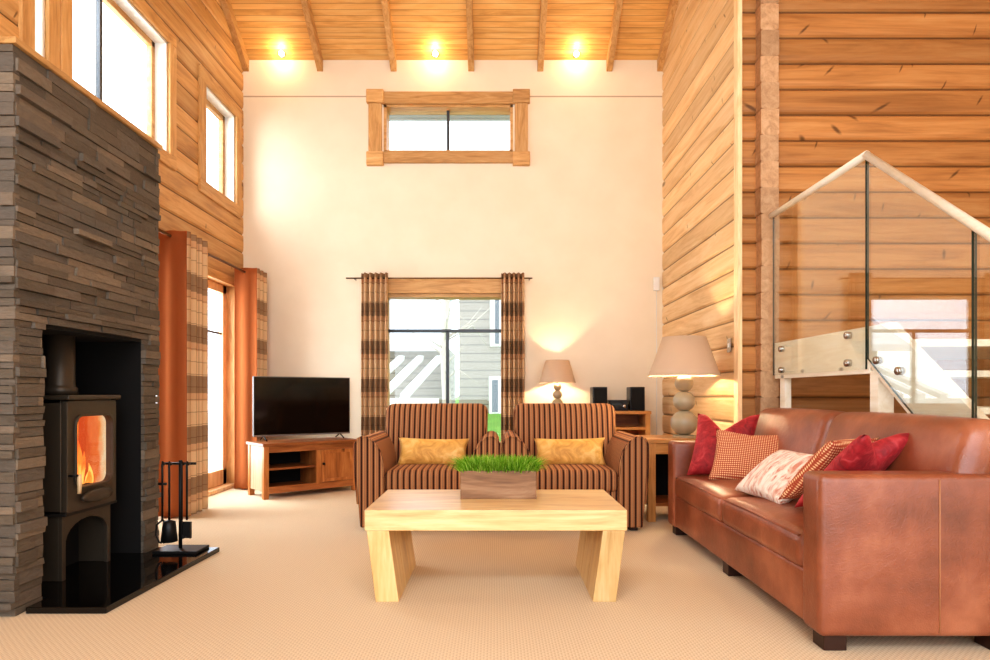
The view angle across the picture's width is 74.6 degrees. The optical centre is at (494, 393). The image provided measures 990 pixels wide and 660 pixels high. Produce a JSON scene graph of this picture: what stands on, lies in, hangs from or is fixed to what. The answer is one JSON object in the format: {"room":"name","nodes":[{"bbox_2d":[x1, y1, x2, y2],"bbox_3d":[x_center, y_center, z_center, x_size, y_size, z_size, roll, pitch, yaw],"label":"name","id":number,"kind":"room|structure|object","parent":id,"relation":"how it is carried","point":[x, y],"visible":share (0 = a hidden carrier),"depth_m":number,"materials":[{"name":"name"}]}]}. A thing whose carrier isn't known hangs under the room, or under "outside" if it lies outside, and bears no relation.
{"room":"living room","nodes":[
{"label":"living room","id":0,"kind":"room"},
{"bbox_2d":[0,0,243,277],"bbox_3d":[-2.888,-2.787,2.938,0.165,7.574,9.077,0,0,0],"label":"wall","id":1,"kind":"structure","parent":0,"point":[201,30],"depth_m":6.07,"materials":[{"name":"brown wood"}]},
{"bbox_2d":[18,0,59,68],"bbox_3d":[-2.877,-2.540,4.000,0.185,1.180,0.340,0,0,0],"label":"window","id":2,"kind":"structure","parent":1,"relation":"in","point":[31,12],"depth_m":4.04,"materials":[{"name":"brown wood"}]},
{"bbox_2d":[60,0,176,170],"bbox_3d":[-2.877,-2.540,4.935,0.185,1.180,1.510,0,0,0],"label":"window","id":3,"kind":"structure","parent":1,"relation":"in","point":[156,45],"depth_m":5.51,"materials":[{"name":"brown wood"}]},
{"bbox_2d":[158,228,245,272],"bbox_3d":[-2.699,-1.268,5.850,0.222,0.023,2.700,0,0,0],"label":"curtain rod","id":4,"kind":"object","parent":1,"relation":"attached to","point":[159,230],"visible":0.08,"depth_m":6.08,"materials":[{"name":"brown metal"}]},
{"bbox_2d":[158,230,207,516],"bbox_3d":[-2.595,-0.163,5.435,0.270,2.295,0.463,0,0,0],"label":"curtain","id":5,"kind":"object","parent":4,"relation":"hanging from","point":[182,256],"visible":0.92,"depth_m":5.23,"materials":[{"name":"fabric"}]},
{"bbox_2d":[187,231,207,515],"bbox_3d":[-2.495,-0.163,5.445,0.061,2.295,0.442,0,0,-1],"label":"drape","id":6,"kind":"object","parent":5,"relation":"hanging from","point":[197,249],"depth_m":5.44,"materials":[{"name":"beige fabric"}]},
{"bbox_2d":[234,268,266,488],"bbox_3d":[-2.595,-0.163,6.934,0.270,2.295,0.382,0,0,0],"label":"curtain","id":7,"kind":"object","parent":4,"relation":"hanging from","point":[250,287],"visible":0.8,"depth_m":6.76,"materials":[{"name":"fabric"}]},
{"bbox_2d":[257,268,266,440],"bbox_3d":[-2.495,-0.163,6.945,0.061,2.295,0.361,0,0,-2],"label":"drape","id":8,"kind":"object","parent":7,"relation":"hanging from","point":[261,276],"depth_m":6.89,"materials":[{"name":"brown fabric"}]},
{"bbox_2d":[198,63,241,218],"bbox_3d":[-2.877,-2.525,6.650,0.185,1.210,1.000,0,0,0],"label":"window","id":9,"kind":"structure","parent":1,"relation":"in","point":[224,196],"depth_m":6.84,"materials":[{"name":"brown wood"}]},
{"bbox_2d":[208,267,233,495],"bbox_3d":[-2.900,-0.120,5.880,0.220,2.240,2.400,0,0,0],"label":"door","id":10,"kind":"structure","parent":1,"relation":"in","point":[222,479],"depth_m":6.94,"materials":[{"name":"brown wood"}]},
{"bbox_2d":[230,0,669,59],"bbox_3d":[0.795,-4.897,3.075,7.610,3.342,9.350,0,0,0],"label":"ceiling","id":11,"kind":"structure","parent":0,"point":[346,29],"depth_m":6.96,"materials":[{"name":"brown wood"}]},
{"bbox_2d":[220,0,248,70],"bbox_3d":[-2.775,-5.012,5.225,0.066,2.830,4.050,0,0,0],"label":"ceiling beam","id":12,"kind":"structure","parent":11,"relation":"attached to","point":[226,5],"depth_m":6.92,"materials":[{"name":"brown wood"}]},
{"bbox_2d":[277,50,285,57],"bbox_3d":[-2.360,-3.767,7.191,0.090,0.063,0.083,0,0,-6],"label":"spotlight","id":13,"kind":"object","parent":11,"relation":"attached to","point":[281,53],"visible":1,"depth_m":7.19,"materials":[{"name":"metal"}]},
{"bbox_2d":[301,0,322,70],"bbox_3d":[-1.950,-5.012,5.225,0.066,2.830,4.050,0,0,0],"label":"ceiling beam","id":14,"kind":"structure","parent":11,"relation":"attached to","point":[306,6],"depth_m":6.92,"materials":[{"name":"brown wood"}]},
{"bbox_2d":[381,0,396,70],"bbox_3d":[-1.130,-5.012,5.225,0.066,2.830,4.050,0,0,0],"label":"ceiling beam","id":15,"kind":"structure","parent":11,"relation":"attached to","point":[385,3],"depth_m":6.92,"materials":[{"name":"brown wood"}]},
{"bbox_2d":[431,50,438,57],"bbox_3d":[-0.660,-3.767,7.191,0.090,0.063,0.083,0,0,-6],"label":"spotlight","id":16,"kind":"object","parent":11,"relation":"attached to","point":[434,53],"visible":1,"depth_m":7.19,"materials":[{"name":"metal"}]},
{"bbox_2d":[466,0,473,70],"bbox_3d":[-0.265,-5.012,5.225,0.066,2.830,4.050,0,0,0],"label":"ceiling beam","id":17,"kind":"structure","parent":11,"relation":"attached to","point":[469,3],"depth_m":6.91,"materials":[{"name":"brown wood"}]},
{"bbox_2d":[537,0,547,70],"bbox_3d":[0.505,-5.012,5.225,0.066,2.830,4.050,0,0,0],"label":"ceiling beam","id":18,"kind":"structure","parent":11,"relation":"attached to","point":[543,4],"depth_m":6.91,"materials":[{"name":"brown wood"}]},
{"bbox_2d":[572,50,579,57],"bbox_3d":[0.900,-3.767,7.191,0.090,0.063,0.083,0,0,-6],"label":"spotlight","id":19,"kind":"object","parent":11,"relation":"attached to","point":[576,53],"visible":1,"depth_m":7.19,"materials":[{"name":"metal"}]},
{"bbox_2d":[606,0,622,70],"bbox_3d":[1.275,-5.012,5.225,0.066,2.830,4.050,0,0,0],"label":"ceiling beam","id":20,"kind":"structure","parent":11,"relation":"attached to","point":[618,4],"depth_m":6.93,"materials":[{"name":"brown wood"}]},
{"bbox_2d":[657,0,677,70],"bbox_3d":[1.840,-5.012,5.225,0.066,2.830,4.050,0,0,0],"label":"ceiling beam","id":21,"kind":"structure","parent":11,"relation":"attached to","point":[673,4],"depth_m":6.93,"materials":[{"name":"brown wood"}]},
{"bbox_2d":[242,60,663,439],"bbox_3d":[-0.530,-1.393,7.360,4.880,4.785,0.220,0,0,0],"label":"wall","id":22,"kind":"structure","parent":0,"point":[583,221],"depth_m":7.25,"materials":[{"name":"beige paint"}]},
{"bbox_2d":[346,277,531,279],"bbox_3d":[-0.613,-1.270,7.186,2.045,0.016,0.128,0,0,0],"label":"curtain rod","id":23,"kind":"object","parent":22,"relation":"attached to","point":[354,278],"visible":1,"depth_m":7.13,"materials":[{"name":"brown metal"}]},
{"bbox_2d":[361,272,387,435],"bbox_3d":[-1.320,-0.170,7.130,0.303,2.310,0.090,0,0,0],"label":"curtain","id":24,"kind":"object","parent":23,"relation":"hanging from","point":[374,292],"visible":0.76,"depth_m":7.13,"materials":[{"name":"brown fabric"}]},
{"bbox_2d":[501,272,524,455],"bbox_3d":[0.195,-0.170,7.130,0.262,2.310,0.090,0,0,0],"label":"curtain","id":25,"kind":"object","parent":23,"relation":"hanging from","point":[512,290],"visible":0.72,"depth_m":7.12,"materials":[{"name":"brown fabric"}]},
{"bbox_2d":[388,279,500,445],"bbox_3d":[-0.560,-0.305,7.325,1.640,1.970,0.250,0,0,0],"label":"window","id":26,"kind":"structure","parent":22,"relation":"in","point":[398,289],"depth_m":7.24,"materials":[{"name":"brown wood"}]},
{"bbox_2d":[366,89,529,165],"bbox_3d":[-0.520,-2.960,7.322,1.814,0.840,0.255,0,0,0],"label":"window","id":27,"kind":"structure","parent":22,"relation":"in","point":[444,102],"depth_m":7.22,"materials":[{"name":"brown wood"}]},
{"bbox_2d":[389,115,509,120],"bbox_3d":[-0.400,-3.275,7.638,5.200,0.030,0.255,0,0,0],"label":"trim","id":28,"kind":"structure","parent":22,"relation":"attached to","point":[391,117],"depth_m":7.68,"materials":[{"name":"white"}]},
{"bbox_2d":[653,277,659,434],"bbox_3d":[1.798,-0.210,7.234,0.065,2.180,0.029,0,0,0],"label":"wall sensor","id":29,"kind":"object","parent":22,"relation":"attached to","point":[656,280],"visible":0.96,"depth_m":7.24,"materials":[{"name":"white plastic"}]},
{"bbox_2d":[0,486,989,659],"bbox_3d":[0.645,1.060,2.975,7.510,0.120,9.150,0,0,0],"label":"floor","id":30,"kind":"structure","parent":0,"point":[290,577],"depth_m":3.06,"materials":[{"name":"carpet"}]},
{"bbox_2d":[0,36,162,615],"bbox_3d":[-2.464,-0.297,3.537,0.672,2.595,1.294,0,0,0],"label":"chimney breast","id":31,"kind":"object","parent":30,"relation":"on","point":[80,207],"visible":0.91,"depth_m":3.28,"materials":[{"name":"stone"}]},
{"bbox_2d":[26,547,218,613],"bbox_3d":[-2.230,0.985,3.538,0.970,0.030,1.165,0,0,0],"label":"hearth slab","id":32,"kind":"object","parent":30,"relation":"on","point":[89,587],"visible":0.75,"depth_m":3.36,"materials":[{"name":"black stone"}]},
{"bbox_2d":[41,335,120,580],"bbox_3d":[-2.311,0.220,3.575,0.309,1.500,0.468,0,0,0],"label":"wood stove","id":33,"kind":"object","parent":32,"relation":"on","point":[79,431],"visible":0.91,"depth_m":3.49,"materials":[{"name":"metal"}]},
{"bbox_2d":[152,460,208,553],"bbox_3d":[-1.940,0.690,4.020,0.270,0.560,0.180,0,0,0],"label":"stand","id":34,"kind":"object","parent":32,"relation":"on","point":[167,549],"visible":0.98,"depth_m":4.01,"materials":[{"name":"black metal"}]},
{"bbox_2d":[155,461,166,543],"bbox_3d":[-2.033,0.663,3.979,0.092,0.506,0.029,0,0,0],"label":"tongs","id":35,"kind":"object","parent":34,"relation":"hanging from","point":[162,483],"visible":0.83,"depth_m":3.97,"materials":[{"name":"black metal"}]},
{"bbox_2d":[160,461,177,542],"bbox_3d":[-1.991,0.657,3.973,0.096,0.495,0.094,0,0,0],"label":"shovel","id":36,"kind":"object","parent":34,"relation":"hanging from","point":[169,529],"visible":1,"depth_m":3.95,"materials":[{"name":"black metal"}]},
{"bbox_2d":[180,461,185,538],"bbox_3d":[-1.902,0.647,3.976,0.039,0.475,0.035,0,0,0],"label":"poker","id":37,"kind":"object","parent":34,"relation":"hanging from","point":[182,463],"visible":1,"depth_m":3.97,"materials":[{"name":"black metal"}]},
{"bbox_2d":[181,461,191,538],"bbox_3d":[-1.883,0.645,3.974,0.056,0.470,0.039,0,0,0],"label":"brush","id":38,"kind":"object","parent":34,"relation":"hanging from","point":[186,526],"visible":1,"depth_m":3.97,"materials":[{"name":"black metal"}]},
{"bbox_2d":[246,437,355,499],"bbox_3d":[-1.938,0.735,6.605,1.015,0.530,0.452,0,0,-40],"label":"tv stand","id":39,"kind":"object","parent":30,"relation":"on","point":[289,465],"visible":0.96,"depth_m":6.54,"materials":[{"name":"brown wood"}]},
{"bbox_2d":[269,462,315,470],"bbox_3d":[-2.101,0.720,6.467,0.502,0.020,0.370,0,0,-40],"label":"shelf","id":40,"kind":"object","parent":39,"relation":"attached to","point":[272,465],"depth_m":6.46,"materials":[{"name":"brown wood"}]},
{"bbox_2d":[252,376,349,441],"bbox_3d":[-1.985,0.146,6.720,1.010,0.646,0.225,0,0,-36],"label":"television","id":41,"kind":"object","parent":39,"relation":"on","point":[281,406],"visible":1,"depth_m":6.67,"materials":[{"name":"black plastic"}]},
{"bbox_2d":[354,403,500,527],"bbox_3d":[-0.492,0.540,5.166,1.069,0.920,0.910,0,0,0],"label":"armchair","id":42,"kind":"object","parent":30,"relation":"on","point":[377,471],"visible":0.61,"depth_m":4.98,"materials":[{"name":"fabric"}]},
{"bbox_2d":[385,464,459,489],"bbox_3d":[-0.492,0.636,5.058,0.636,0.168,0.645,0,0,0],"label":"seat cushion","id":43,"kind":"object","parent":42,"relation":"on","point":[406,476],"depth_m":4.74,"materials":[{"name":"fabric"}]},
{"bbox_2d":[397,437,468,464],"bbox_3d":[-0.490,0.460,5.159,0.569,0.230,0.156,0,0,5],"label":"lumbar cushion","id":44,"kind":"object","parent":42,"relation":"on","point":[413,450],"visible":0.93,"depth_m":5.11,"materials":[{"name":"gold fabric"}]},
{"bbox_2d":[365,490,626,601],"bbox_3d":[0.004,0.779,3.462,1.264,0.442,0.675,0,0,0],"label":"coffee table","id":45,"kind":"object","parent":30,"relation":"on","point":[601,521],"visible":1,"depth_m":3.12,"materials":[{"name":"brown wood"}]},
{"bbox_2d":[448,452,547,498],"bbox_3d":[0.014,0.441,3.535,0.637,0.235,0.340,0,0,0],"label":"planter","id":46,"kind":"object","parent":45,"relation":"on","point":[490,477],"visible":1,"depth_m":3.46,"materials":[{"name":"wood"}]},
{"bbox_2d":[502,403,648,529],"bbox_3d":[0.586,0.540,5.166,1.069,0.920,0.910,0,0,0],"label":"armchair","id":47,"kind":"object","parent":30,"relation":"on","point":[624,476],"visible":0.66,"depth_m":4.85,"materials":[{"name":"fabric"}]},
{"bbox_2d":[534,438,605,464],"bbox_3d":[0.595,0.460,5.160,0.571,0.225,0.148,0,0,-3],"label":"lumbar cushion","id":48,"kind":"object","parent":47,"relation":"on","point":[557,451],"visible":0.95,"depth_m":5.11,"materials":[{"name":"gold fabric"}]},
{"bbox_2d":[536,464,617,491],"bbox_3d":[0.586,0.636,5.058,0.636,0.168,0.645,0,0,0],"label":"seat cushion","id":49,"kind":"object","parent":47,"relation":"on","point":[556,476],"depth_m":4.74,"materials":[{"name":"fabric"}]},
{"bbox_2d":[615,410,650,434],"bbox_3d":[1.070,0.590,7.035,1.160,0.820,0.370,0,0,0],"label":"base cabinet","id":50,"kind":"object","parent":30,"relation":"on","point":[632,422],"visible":0.16,"depth_m":7.05,"materials":[{"name":"brown wood"}]},
{"bbox_2d":[539,360,575,402],"bbox_3d":[0.675,-0.092,7.030,0.398,0.545,0.398,0,0,0],"label":"table lamp","id":51,"kind":"object","parent":50,"relation":"on","point":[554,371],"visible":0.77,"depth_m":6.90,"materials":[{"name":"beige fabric"}]},
{"bbox_2d":[590,387,606,402],"bbox_3d":[1.120,0.052,7.026,0.156,0.255,0.208,0,0,0],"label":"speaker","id":52,"kind":"object","parent":50,"relation":"on","point":[597,394],"visible":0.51,"depth_m":6.92},
{"bbox_2d":[607,400,627,410],"bbox_3d":[1.320,0.122,7.032,0.200,0.115,0.236,0,0,0],"label":"stereo receiver","id":53,"kind":"object","parent":50,"relation":"on","point":[619,405],"visible":0.79,"depth_m":6.93,"materials":[{"name":"black plastic"}]},
{"bbox_2d":[627,387,644,410],"bbox_3d":[1.520,0.052,7.026,0.156,0.255,0.208,0,0,0],"label":"speaker","id":54,"kind":"object","parent":50,"relation":"on","point":[635,395],"visible":0.93,"depth_m":6.92},
{"bbox_2d":[631,388,643,409],"bbox_3d":[1.520,0.052,6.926,0.136,0.231,0.008,0,0,0],"label":"grille","id":55,"kind":"object","parent":54,"relation":"attached to","point":[637,394],"depth_m":6.92,"materials":[{"name":"fabric"}]},
{"bbox_2d":[636,435,695,521],"bbox_3d":[1.485,0.675,5.300,0.600,0.650,0.480,0,0,0],"label":"side table","id":56,"kind":"object","parent":30,"relation":"on","point":[657,492],"visible":0.2,"depth_m":5.08,"materials":[{"name":"brown wood"}]},
{"bbox_2d":[646,495,667,505],"bbox_3d":[1.485,0.868,5.300,0.540,0.025,0.420,0,0,0],"label":"shelf","id":57,"kind":"object","parent":56,"relation":"attached to","point":[661,500],"depth_m":5.12,"materials":[{"name":"brown wood"}]},
{"bbox_2d":[648,335,720,437],"bbox_3d":[1.530,-0.055,5.260,0.568,0.810,0.568,0,0,0],"label":"table lamp","id":58,"kind":"object","parent":56,"relation":"on","point":[683,357],"visible":0.99,"depth_m":5.12,"materials":[{"name":"beige fabric"}]},
{"bbox_2d":[668,408,989,650],"bbox_3d":[1.650,0.546,3.608,0.800,0.908,2.224,0,0,0],"label":"leather sofa","id":59,"kind":"object","parent":30,"relation":"on","point":[903,549],"visible":0.79,"depth_m":2.51,"materials":[{"name":"brown leather"}]},
{"bbox_2d":[675,475,752,521],"bbox_3d":[1.550,0.628,4.084,0.600,0.193,0.942,0,0,0],"label":"seat cushion","id":60,"kind":"object","parent":59,"relation":"on","point":[705,497],"depth_m":3.96,"materials":[{"name":"brown leather"}]},
{"bbox_2d":[687,413,759,474],"bbox_3d":[1.533,0.345,4.377,0.421,0.418,0.245,0,0,37],"label":"throw cushion","id":61,"kind":"object","parent":59,"relation":"on","point":[703,456],"visible":0.52,"depth_m":4.36,"materials":[{"name":"fabric"}]},
{"bbox_2d":[708,429,777,479],"bbox_3d":[1.605,0.400,4.109,0.464,0.338,0.230,0,0,29],"label":"throw cushion","id":62,"kind":"object","parent":59,"relation":"on","point":[736,454],"visible":0.65,"depth_m":4.08,"materials":[{"name":"orange fabric"}]},
{"bbox_2d":[723,496,802,566],"bbox_3d":[1.550,0.628,3.136,0.600,0.193,0.942,0,0,0],"label":"seat cushion","id":63,"kind":"object","parent":59,"relation":"on","point":[775,529],"depth_m":3.05,"materials":[{"name":"brown leather"}]},
{"bbox_2d":[735,450,812,503],"bbox_3d":[1.514,0.432,3.440,0.279,0.248,0.540,0,0,-3],"label":"throw cushion","id":64,"kind":"object","parent":59,"relation":"on","point":[768,480],"visible":0.73,"depth_m":3.37,"materials":[{"name":"beige fabric"}]},
{"bbox_2d":[754,408,843,454],"bbox_3d":[1.871,0.331,4.114,0.295,0.478,1.002,0,0,0],"label":"cushion","id":65,"kind":"object","parent":59,"relation":"on","point":[801,430],"depth_m":3.89,"materials":[{"name":"brown leather"}]},
{"bbox_2d":[778,438,878,499],"bbox_3d":[1.560,0.350,3.040,0.370,0.296,0.269,0,0,-31],"label":"throw cushion","id":66,"kind":"object","parent":59,"relation":"on","point":[823,457],"visible":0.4,"depth_m":2.93,"materials":[{"name":"fabric"}]},
{"bbox_2d":[794,433,908,507],"bbox_3d":[1.605,0.340,2.905,0.400,0.348,0.316,0,0,-31],"label":"throw cushion","id":67,"kind":"object","parent":59,"relation":"on","point":[862,454],"visible":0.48,"depth_m":2.79,"materials":[{"name":"fabric"}]},
{"bbox_2d":[823,412,989,473],"bbox_3d":[1.874,0.331,3.066,0.294,0.478,1.082,0,0,0],"label":"cushion","id":68,"kind":"object","parent":59,"relation":"on","point":[936,444],"depth_m":2.73,"materials":[{"name":"brown leather"}]},
{"bbox_2d":[775,322,989,419],"bbox_3d":[3.250,0.307,3.413,2.260,1.385,3.255,0,0,0],"label":"staircase","id":69,"kind":"structure","parent":30,"relation":"on","point":[924,387],"depth_m":3.60,"materials":[{"name":"white wood"}]},
{"bbox_2d":[769,151,989,417],"bbox_3d":[2.104,-0.238,3.441,0.044,2.277,3.008,0,0,0],"label":"glass balustrade","id":70,"kind":"object","parent":69,"relation":"attached to","point":[976,227],"visible":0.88,"depth_m":3.42,"materials":[{"name":"clear glass"}]},
{"bbox_2d":[662,0,733,434],"bbox_3d":[1.888,-2.087,6.155,0.044,6.174,2.190,0,0,0],"label":"wall","id":71,"kind":"structure","parent":0,"point":[698,71],"depth_m":5.92,"materials":[{"name":"brown wood"}]},
{"bbox_2d":[727,338,730,352],"bbox_3d":[1.851,-0.385,5.150,0.013,0.110,0.070,0,0,0],"label":"light switch","id":72,"kind":"object","parent":71,"relation":"attached to","point":[729,339],"visible":1,"depth_m":5.13,"materials":[{"name":"metal"}]},
{"bbox_2d":[734,0,741,423],"bbox_3d":[1.871,-2.136,5.004,0.035,6.271,0.088,0,0,0],"label":"trim","id":73,"kind":"structure","parent":71,"relation":"attached to","point":[737,3],"depth_m":4.97,"materials":[{"name":"brown wood"}]},
{"bbox_2d":[755,0,779,414],"bbox_3d":[2.095,-1.986,5.004,0.144,5.973,0.113,0,0,0],"label":"wooden post","id":74,"kind":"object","parent":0,"point":[767,11],"depth_m":4.95,"materials":[{"name":"brown wood"}]},
{"bbox_2d":[742,0,989,418],"bbox_3d":[3.146,-2.187,5.134,2.508,6.374,0.173,0,0,0],"label":"wall","id":75,"kind":"structure","parent":0,"point":[906,83],"depth_m":5.05,"materials":[{"name":"brown wood"}]},
{"label":"outside","id":76,"kind":"structure","parent":0,"visible":0},
{"bbox_2d":[455,396,500,440],"bbox_3d":[3.200,0.600,26.325,9.600,1.600,37.350,0,0,0],"label":"ground","id":77,"kind":"structure","parent":76,"point":[494,420],"depth_m":12.14,"materials":[{"name":"green plant"}]},
{"bbox_2d":[390,300,455,404],"bbox_3d":[-3.025,-0.850,15.150,3.950,4.400,6.100,0,0,0],"label":"annex","id":78,"kind":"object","parent":77,"relation":"on","point":[415,374],"visible":0.11,"depth_m":14.80,"materials":[{"name":"white"}]},
{"bbox_2d":[400,300,496,402],"bbox_3d":[-0.810,-1.199,11.232,1.792,5.004,1.714,0,0,23],"label":"bare tree","id":79,"kind":"object","parent":77,"relation":"on","point":[446,305],"visible":0.31,"depth_m":11.16,"materials":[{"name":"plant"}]},
{"bbox_2d":[450,300,500,413],"bbox_3d":[2.000,-2.700,13.450,6.000,8.100,1.700,0,0,0],"label":"house","id":80,"kind":"structure","parent":77,"relation":"on","point":[481,363],"depth_m":13.00,"materials":[{"name":"white wood"}]},
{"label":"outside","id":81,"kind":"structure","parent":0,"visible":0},
{"bbox_2d":[208,413,217,471],"bbox_3d":[-21.555,1.350,19.500,36.890,0.100,51.000,0,0,0],"label":"ground","id":82,"kind":"structure","parent":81,"point":[212,417],"depth_m":17.79,"materials":[{"name":"white"}]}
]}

